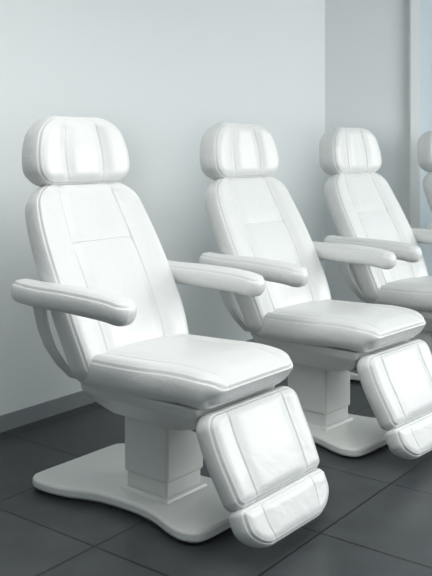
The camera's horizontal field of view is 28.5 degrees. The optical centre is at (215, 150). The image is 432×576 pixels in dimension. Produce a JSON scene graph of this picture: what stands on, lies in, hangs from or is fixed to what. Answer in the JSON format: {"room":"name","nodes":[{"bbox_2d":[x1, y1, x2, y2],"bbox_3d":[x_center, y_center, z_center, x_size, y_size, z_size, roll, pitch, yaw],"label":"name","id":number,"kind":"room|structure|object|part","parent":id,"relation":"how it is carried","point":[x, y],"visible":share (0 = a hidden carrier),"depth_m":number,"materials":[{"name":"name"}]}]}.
{"room":"beauty salon","nodes":[
{"label":"beauty salon","id":0,"kind":"room"},
{"bbox_2d":[0,0,324,414],"bbox_3d":[-2.298,-0.050,2.967,0.150,3.000,10.308,0,0,37],"label":"wall","id":1,"kind":"structure","parent":0,"point":[163,73],"depth_m":5.38,"materials":[{"name":"white paint"}]},
{"bbox_2d":[0,339,255,432],"bbox_3d":[-2.234,1.407,2.918,0.012,0.085,10.308,0,0,37],"label":"baseboard","id":2,"kind":"structure","parent":1,"relation":"attached to","point":[27,415],"depth_m":4.61,"materials":[{"name":"grey tile"}]},
{"bbox_2d":[0,376,431,575],"bbox_3d":[0.750,1.500,3.500,12.500,0.100,11.000,0,0,0],"label":"floor","id":3,"kind":"structure","parent":0,"point":[375,519],"depth_m":3.30,"materials":[{"name":"tile"}]},
{"bbox_2d":[11,115,328,547],"bbox_3d":[-0.214,0.646,3.532,1.332,1.608,0.944,0,0,39],"label":"chair","id":4,"kind":"object","parent":3,"relation":"on","point":[107,283],"visible":1,"depth_m":3.42,"materials":[{"name":"white leather"}]},
{"bbox_3d":[-0.564,0.582,3.294,0.661,0.118,0.134,0,0,39],"label":"armrest","id":5,"kind":"part","parent":4,"relation":"part of","materials":[{"name":"white leather"}]},
{"bbox_2d":[22,115,129,186],"bbox_3d":[-0.649,0.002,3.884,0.212,0.321,0.577,0,0,39],"label":"cushion","id":6,"kind":"object","parent":4,"relation":"on","point":[58,151],"depth_m":3.79,"materials":[{"name":"white leather"}]},
{"bbox_2d":[25,182,188,381],"bbox_3d":[-0.494,0.549,3.758,0.488,0.815,0.699,0,0,39],"label":"cushion","id":7,"kind":"object","parent":4,"relation":"on","point":[101,236],"depth_m":3.69,"materials":[{"name":"white leather"}]},
{"bbox_3d":[-0.270,1.417,3.577,0.941,0.043,0.576,0,0,39],"label":"plate","id":8,"kind":"part","parent":4,"relation":"part of","materials":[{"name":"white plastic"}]},
{"bbox_2d":[81,333,292,409],"bbox_3d":[-0.117,0.873,3.453,0.734,0.160,0.620,0,0,39],"label":"seat cushion","id":9,"kind":"object","parent":4,"relation":"on","point":[164,371],"depth_m":3.27,"materials":[{"name":"white leather"}]},
{"bbox_3d":[-0.054,0.582,3.923,0.661,0.118,0.134,0,0,39],"label":"armrest","id":10,"kind":"part","parent":4,"relation":"part of","materials":[{"name":"white leather"}]},
{"bbox_2d":[196,386,318,511],"bbox_3d":[0.169,1.112,3.221,0.215,0.325,0.577,0,0,39],"label":"cushion","id":11,"kind":"object","parent":4,"relation":"on","point":[258,447],"depth_m":3.13,"materials":[{"name":"white leather"}]},
{"bbox_2d":[228,468,328,547],"bbox_3d":[0.252,1.332,3.154,0.132,0.159,0.545,0,0,39],"label":"cushion","id":12,"kind":"object","parent":4,"relation":"on","point":[261,522],"depth_m":3.07,"materials":[{"name":"white leather"}]},
{"bbox_2d":[199,122,431,459],"bbox_3d":[0.536,0.646,4.412,1.332,1.608,0.944,0,0,42],"label":"chair","id":13,"kind":"object","parent":3,"relation":"on","point":[256,225],"visible":0.94,"depth_m":4.29,"materials":[{"name":"white leather"}]},
{"bbox_2d":[200,122,278,179],"bbox_3d":[0.120,0.002,4.787,0.212,0.321,0.577,0,0,42],"label":"cushion","id":14,"kind":"object","parent":13,"relation":"on","point":[228,151],"depth_m":4.69,"materials":[{"name":"white leather"}]},
{"bbox_3d":[0.174,0.582,4.192,0.661,0.118,0.134,0,0,42],"label":"armrest","id":15,"kind":"part","parent":13,"relation":"part of","materials":[{"name":"white leather"}]},
{"bbox_2d":[204,177,330,333],"bbox_3d":[0.269,0.549,4.653,0.488,0.815,0.699,0,0,42],"label":"cushion","id":16,"kind":"object","parent":13,"relation":"on","point":[258,217],"depth_m":4.58,"materials":[{"name":"white leather"}]},
{"bbox_2d":[255,299,425,352],"bbox_3d":[0.629,0.873,4.328,0.734,0.160,0.620,0,0,42],"label":"seat cushion","id":17,"kind":"object","parent":13,"relation":"on","point":[314,325],"depth_m":4.15,"materials":[{"name":"white leather"}]},
{"bbox_3d":[0.482,1.417,4.460,0.941,0.043,0.576,0,0,42],"label":"plate","id":18,"kind":"part","parent":13,"relation":"part of","materials":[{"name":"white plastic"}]},
{"bbox_3d":[0.665,1.039,4.094,0.221,0.061,0.026,0,0,42],"label":"leg hinge arm","id":19,"kind":"part","parent":13,"relation":"part of","materials":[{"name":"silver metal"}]},
{"bbox_3d":[0.717,0.582,4.794,0.661,0.118,0.134,0,0,42],"label":"armrest","id":20,"kind":"part","parent":13,"relation":"part of","materials":[{"name":"white leather"}]},
{"bbox_2d":[357,339,431,430],"bbox_3d":[0.903,1.112,4.082,0.215,0.325,0.577,0,0,42],"label":"cushion","id":21,"kind":"object","parent":13,"relation":"on","point":[395,378],"depth_m":3.96,"materials":[{"name":"white leather"}]},
{"bbox_2d":[384,411,431,459],"bbox_3d":[0.982,1.332,4.010,0.132,0.159,0.545,0,0,42],"label":"cushion","id":22,"kind":"object","parent":13,"relation":"on","point":[410,439],"depth_m":3.85,"materials":[{"name":"white leather"}]},
{"bbox_2d":[319,127,431,382],"bbox_3d":[1.291,0.646,5.292,1.332,1.608,0.944,0,0,43],"label":"chair","id":23,"kind":"object","parent":3,"relation":"on","point":[364,210],"visible":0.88,"depth_m":5.43,"materials":[{"name":"white leather"}]},
{"bbox_2d":[319,127,381,174],"bbox_3d":[0.881,0.002,5.674,0.212,0.321,0.577,0,0,43],"label":"cushion","id":24,"kind":"object","parent":23,"relation":"on","point":[342,150],"depth_m":5.56,"materials":[{"name":"white leather"}]},
{"bbox_3d":[1.238,1.417,5.341,0.941,0.043,0.576,0,0,43],"label":"plate","id":25,"kind":"part","parent":23,"relation":"part of","materials":[{"name":"white plastic"}]},
{"bbox_3d":[0.926,0.582,5.079,0.661,0.118,0.134,0,0,43],"label":"armrest","id":26,"kind":"part","parent":23,"relation":"part of","materials":[{"name":"white leather"}]},
{"bbox_2d":[324,173,427,302],"bbox_3d":[1.028,0.549,5.537,0.488,0.815,0.699,0,0,43],"label":"cushion","id":27,"kind":"object","parent":23,"relation":"on","point":[360,205],"depth_m":5.44,"materials":[{"name":"white leather"}]},
{"bbox_2d":[371,276,431,311],"bbox_3d":[1.382,0.873,5.207,0.734,0.160,0.620,0,0,43],"label":"seat cushion","id":28,"kind":"object","parent":23,"relation":"on","point":[410,292],"depth_m":5.11,"materials":[{"name":"white leather"}]},
{"bbox_3d":[1.478,0.582,5.671,0.661,0.118,0.134,0,0,43],"label":"armrest","id":29,"kind":"part","parent":23,"relation":"part of","materials":[{"name":"white leather"}]},
{"bbox_2d":[417,130,431,228],"bbox_3d":[2.141,0.646,6.172,1.332,1.608,0.944,0,0,43],"label":"chair","id":30,"kind":"object","parent":3,"relation":"on","point":[424,144],"visible":0.87,"depth_m":6.33,"materials":[{"name":"white leather"}]},
{"bbox_2d":[417,130,431,171],"bbox_3d":[1.731,0.002,6.554,0.212,0.321,0.577,0,0,43],"label":"cushion","id":31,"kind":"object","parent":30,"relation":"on","point":[424,144],"depth_m":6.35,"materials":[{"name":"white leather"}]},
{"bbox_2d":[423,171,431,209],"bbox_3d":[1.878,0.549,6.417,0.488,0.815,0.699,0,0,43],"label":"cushion","id":32,"kind":"object","parent":30,"relation":"on","point":[427,181],"depth_m":6.28,"materials":[{"name":"white leather"}]},
{"bbox_2d":[325,0,408,302],"bbox_3d":[1.195,-0.050,7.085,0.793,3.000,0.150,0,0,0],"label":"wall","id":33,"kind":"structure","parent":0,"point":[367,41],"depth_m":7.01,"materials":[{"name":"white paint"}]},
{"bbox_2d":[409,0,419,246],"bbox_3d":[1.629,-0.050,7.055,0.075,3.000,0.210,0,0,0],"label":"window frame","id":34,"kind":"structure","parent":33,"relation":"attached to","point":[414,5],"depth_m":6.95,"materials":[{"name":"white"}]},
{"bbox_3d":[3.229,1.275,7.085,3.125,0.350,0.150,0,0,0],"label":"wall","id":35,"kind":"structure","parent":0,"visible":0},
{"bbox_3d":[3.229,1.080,7.070,3.125,0.040,0.200,0,0,0],"label":"sill","id":36,"kind":"structure","parent":35,"relation":"on","visible":0},
{"bbox_2d":[420,0,431,275],"bbox_3d":[3.229,-0.245,7.075,3.125,2.610,0.010,0,0,0],"label":"pane","id":37,"kind":"object","parent":36,"relation":"on","point":[425,5],"visible":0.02,"depth_m":7.07,"materials":[{"name":"clear glass"}]}
]}

